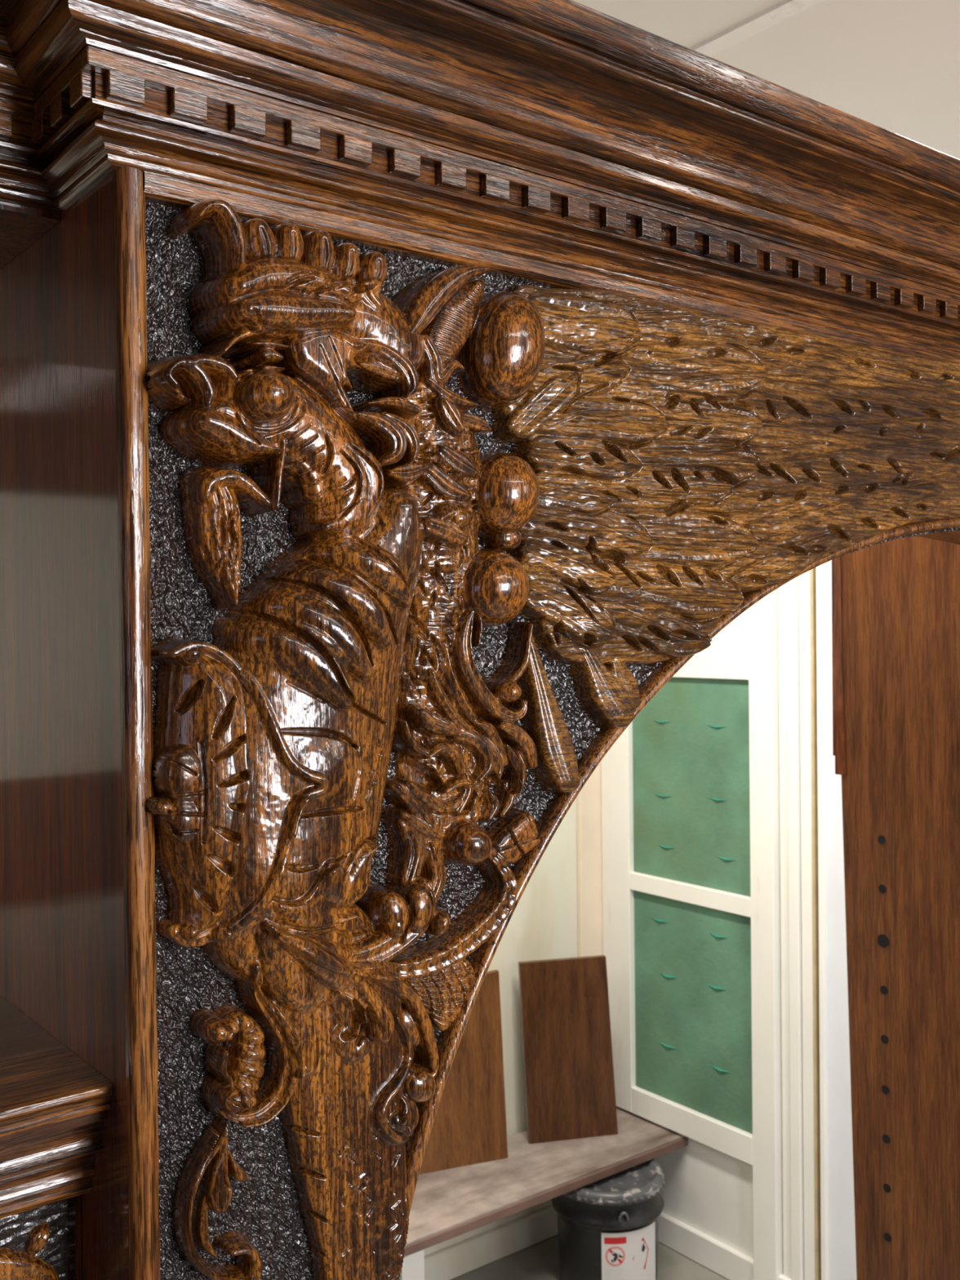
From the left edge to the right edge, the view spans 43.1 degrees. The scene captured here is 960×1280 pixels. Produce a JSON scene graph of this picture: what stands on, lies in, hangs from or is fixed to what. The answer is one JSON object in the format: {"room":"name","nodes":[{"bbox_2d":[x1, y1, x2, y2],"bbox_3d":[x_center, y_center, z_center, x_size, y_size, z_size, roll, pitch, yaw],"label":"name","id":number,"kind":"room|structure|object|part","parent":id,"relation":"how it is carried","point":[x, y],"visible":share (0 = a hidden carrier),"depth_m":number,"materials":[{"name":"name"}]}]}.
{"room":"furniture workshop","nodes":[
{"label":"furniture workshop","id":0,"kind":"room"},
{"bbox_2d":[424,798,577,1256],"bbox_3d":[-1.690,0.514,2.361,5.400,2.750,0.100,-1,1,-38],"label":"wall","id":1,"kind":"structure","parent":0,"point":[543,925],"depth_m":3.73,"materials":[{"name":"beige paint"}]},
{"bbox_2d":[424,1205,558,1279],"bbox_3d":[-1.725,1.846,2.264,5.180,0.090,0.020,-1,1,-38],"label":"baseboard","id":2,"kind":"structure","parent":1,"relation":"attached to","point":[449,1263],"depth_m":3.61,"materials":[{"name":"white wood"}]},
{"bbox_2d":[576,761,603,956],"bbox_3d":[0.356,0.473,3.868,0.120,2.750,0.020,-1,1,-38],"label":"trim","id":3,"kind":"structure","parent":1,"relation":"attached to","point":[588,801],"depth_m":3.85,"materials":[{"name":"beige wood"}]},
{"bbox_2d":[689,0,824,57],"bbox_3d":[-0.012,-0.875,2.244,0.035,0.006,2.130,-1,1,-38],"label":"trim","id":4,"kind":"structure","parent":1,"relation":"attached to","point":[784,10],"depth_m":1.72,"materials":[{"name":"white paint"}]},
{"bbox_2d":[450,1234,728,1279],"bbox_3d":[-0.068,1.947,0.303,5.400,0.100,5.350,-1,1,-38],"label":"floor","id":5,"kind":"structure","parent":0,"point":[540,1260],"depth_m":3.59,"materials":[{"name":"concrete"}]},
{"bbox_2d":[0,0,112,1279],"bbox_3d":[-0.772,0.773,0.450,1.364,2.259,0.449,-1,1,-38],"label":"shelf","id":6,"kind":"object","parent":5,"relation":"on","point":[54,1105],"visible":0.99,"depth_m":0.65,"materials":[{"name":"brown wood"}]},
{"bbox_3d":[-0.689,-0.317,0.338,1.334,0.078,0.179,-1,1,-38],"label":"crown moulding","id":7,"kind":"part","parent":6,"relation":"part of","materials":[{"name":"brown wood"}]},
{"bbox_3d":[-0.708,-0.240,0.364,1.334,0.022,0.116,-1,1,-38],"label":"moulding","id":8,"kind":"part","parent":6,"relation":"part of","materials":[{"name":"brown wood"}]},
{"bbox_3d":[-0.704,0.279,0.292,1.234,0.073,0.079,-1,1,-38],"label":"ledge moulding","id":9,"kind":"part","parent":6,"relation":"part of","materials":[{"name":"brown wood"}]},
{"bbox_2d":[0,0,959,1279],"bbox_3d":[0.400,0.750,1.305,1.895,2.259,0.529,-1,1,-38],"label":"tall cabinet","id":10,"kind":"object","parent":5,"relation":"on","point":[397,397],"visible":1,"depth_m":0.69,"materials":[{"name":"brown wood"}]},
{"bbox_3d":[-0.310,0.827,0.809,0.004,2.134,0.447,-1,1,-38],"label":"panel","id":11,"kind":"part","parent":10,"relation":"part of","materials":[{"name":"brown wood"}]},
{"bbox_3d":[-0.144,0.302,0.646,0.035,0.090,0.018,-1,1,-38],"label":"vine stem","id":12,"kind":"part","parent":10,"relation":"part of","materials":[{"name":"brown wood"}]},
{"bbox_3d":[0.470,-0.340,1.185,1.895,0.078,0.259,-1,1,-38],"label":"crown moulding","id":13,"kind":"part","parent":10,"relation":"part of","materials":[{"name":"brown wood"}]},
{"bbox_3d":[0.010,-0.033,0.752,0.052,0.051,0.037,-1,1,-38],"label":"wing knob","id":14,"kind":"part","parent":10,"relation":"part of","materials":[{"name":"brown wood"}]},
{"bbox_3d":[0.477,-0.264,1.230,1.832,0.022,0.196,-1,1,-38],"label":"moulding","id":15,"kind":"part","parent":10,"relation":"part of","materials":[{"name":"brown wood"}]},
{"bbox_3d":[0.015,-0.062,0.766,0.023,0.014,0.020,-1,1,-38],"label":"wing knob","id":16,"kind":"part","parent":10,"relation":"part of","materials":[{"name":"brown wood"}]},
{"bbox_3d":[0.016,-0.092,0.757,0.050,0.055,0.036,-1,1,-38],"label":"wing knob","id":17,"kind":"part","parent":10,"relation":"part of","materials":[{"name":"brown wood"}]},
{"bbox_3d":[0.538,-0.248,1.176,1.802,0.012,0.014,-1,1,-38],"label":"rail","id":18,"kind":"part","parent":10,"relation":"part of","materials":[{"name":"brown wood"}]},
{"bbox_2d":[400,1106,688,1279],"bbox_3d":[-0.305,1.684,3.135,2.098,0.361,0.334,-1,1,-38],"label":"workbench","id":19,"kind":"object","parent":5,"relation":"on","point":[447,1204],"visible":0.3,"depth_m":3.38,"materials":[{"name":"grey wood"}]},
{"bbox_3d":[-0.193,1.697,3.164,0.070,0.331,0.070,-1,1,-38],"label":"leg","id":20,"kind":"part","parent":19,"relation":"part of","materials":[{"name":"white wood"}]},
{"bbox_2d":[419,969,507,1173],"bbox_3d":[-0.076,1.228,3.461,0.314,0.535,0.045,-1,1,-21],"label":"board","id":21,"kind":"object","parent":19,"relation":"on","point":[469,1127],"visible":0.57,"depth_m":3.48,"materials":[{"name":"brown wood"}]},
{"bbox_2d":[518,955,617,1143],"bbox_3d":[0.265,1.224,3.641,0.294,0.532,0.045,-1,1,-13],"label":"board","id":22,"kind":"object","parent":19,"relation":"on","point":[570,1092],"visible":1,"depth_m":3.63,"materials":[{"name":"brown wood"}]},
{"bbox_2d":[551,1159,665,1279],"bbox_3d":[0.369,1.690,3.510,0.333,0.325,0.333,-1,1,-38],"label":"trash can","id":23,"kind":"object","parent":5,"relation":"on","point":[607,1227],"visible":0.7,"depth_m":3.38,"materials":[{"name":"black plastic"}]},
{"bbox_3d":[0.368,1.544,3.509,0.333,0.034,0.333,-1,1,-38],"label":"lid","id":24,"kind":"part","parent":23,"relation":"part of","materials":[{"name":"black plastic"}]},
{"bbox_2d":[605,1268,626,1279],"bbox_3d":[0.380,1.780,3.361,0.064,0.078,0.003,-1,1,-4],"label":"print","id":25,"kind":"object","parent":23,"relation":"attached to","point":[611,1273],"depth_m":3.36,"materials":[{"name":"paper"}]},
{"bbox_2d":[831,536,959,1279],"bbox_3d":[0.831,0.807,1.938,0.022,2.120,0.610,-1,1,-38],"label":"panel","id":26,"kind":"object","parent":5,"relation":"on","point":[895,603],"visible":0.98,"depth_m":2.06,"materials":[{"name":"brown wood"}]},
{"bbox_2d":[653,595,783,1274],"bbox_3d":[1.088,0.474,3.101,0.100,2.750,2.130,-1,1,-38],"label":"wall","id":27,"kind":"structure","parent":0,"point":[708,1189],"depth_m":3.57,"materials":[{"name":"white paint"}]},
{"bbox_2d":[632,677,750,896],"bbox_3d":[0.628,0.417,3.605,0.030,0.613,0.478,-1,1,-38],"label":"door panel","id":28,"kind":"object","parent":27,"relation":"attached to","point":[691,740],"visible":0.75,"depth_m":3.58,"materials":[{"name":"green fabric"}]},
{"bbox_2d":[600,588,782,1279],"bbox_3d":[0.608,0.473,3.616,0.030,2.750,0.684,-1,1,-38],"label":"trim","id":29,"kind":"structure","parent":27,"relation":"attached to","point":[746,648],"depth_m":3.40,"materials":[{"name":"white wood"}]},
{"bbox_2d":[634,890,752,1133],"bbox_3d":[0.635,1.088,3.614,0.030,0.620,0.478,-1,1,-38],"label":"door panel","id":30,"kind":"object","parent":27,"relation":"attached to","point":[693,1006],"visible":0.79,"depth_m":3.60,"materials":[{"name":"green fabric"}]},
{"bbox_2d":[657,1212,791,1279],"bbox_3d":[1.037,1.805,3.104,0.020,0.090,2.030,-1,1,-38],"label":"baseboard","id":31,"kind":"structure","parent":27,"relation":"attached to","point":[718,1257],"depth_m":3.57,"materials":[{"name":"white wood"}]},
{"bbox_2d":[777,583,791,1279],"bbox_3d":[0.845,0.474,3.341,0.030,2.750,0.028,-1,1,-38],"label":"trim","id":32,"kind":"structure","parent":27,"relation":"attached to","point":[782,589],"depth_m":3.33,"materials":[{"name":"white paint"}]},
{"bbox_2d":[786,576,804,1279],"bbox_3d":[0.864,0.474,3.311,0.038,2.750,0.033,-1,1,-38],"label":"trim","id":33,"kind":"structure","parent":27,"relation":"attached to","point":[792,586],"depth_m":3.30,"materials":[{"name":"white paint"}]},
{"bbox_2d":[799,569,815,1279],"bbox_3d":[0.891,0.474,3.283,0.030,2.750,0.036,-1,1,-38],"label":"trim","id":34,"kind":"structure","parent":27,"relation":"attached to","point":[805,578],"depth_m":3.28,"materials":[{"name":"white paint"}]},
{"bbox_2d":[810,567,820,1279],"bbox_3d":[0.905,0.474,3.263,0.032,2.750,0.009,-1,1,-38],"label":"trim","id":35,"kind":"structure","parent":27,"relation":"attached to","point":[813,636],"depth_m":3.26,"materials":[{"name":"white wood"}]},
{"bbox_2d":[815,573,821,1279],"bbox_3d":[0.916,0.474,3.256,0.022,2.750,0.015,-1,1,-38],"label":"trim","id":36,"kind":"structure","parent":27,"relation":"attached to","point":[815,574],"depth_m":3.26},
{"bbox_2d":[815,564,829,1279],"bbox_3d":[0.919,0.474,3.238,0.040,2.750,0.017,-1,1,-38],"label":"trim","id":37,"kind":"structure","parent":27,"relation":"attached to","point":[820,569],"depth_m":3.23,"materials":[{"name":"white paint"}]},
{"bbox_2d":[823,560,856,1279],"bbox_3d":[1.293,0.476,2.766,0.026,2.750,1.189,-1,1,-38],"label":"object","id":38,"kind":"structure","parent":27,"relation":"attached to","point":[842,1228],"depth_m":3.21,"materials":[{"name":"paint"}]},
{"bbox_2d":[572,0,959,159],"bbox_3d":[-1.054,-0.907,1.501,5.400,0.100,2.230,-1,1,-38],"label":"ceiling","id":39,"kind":"structure","parent":0,"point":[892,65],"depth_m":1.81,"materials":[{"name":"paint"}]}
]}

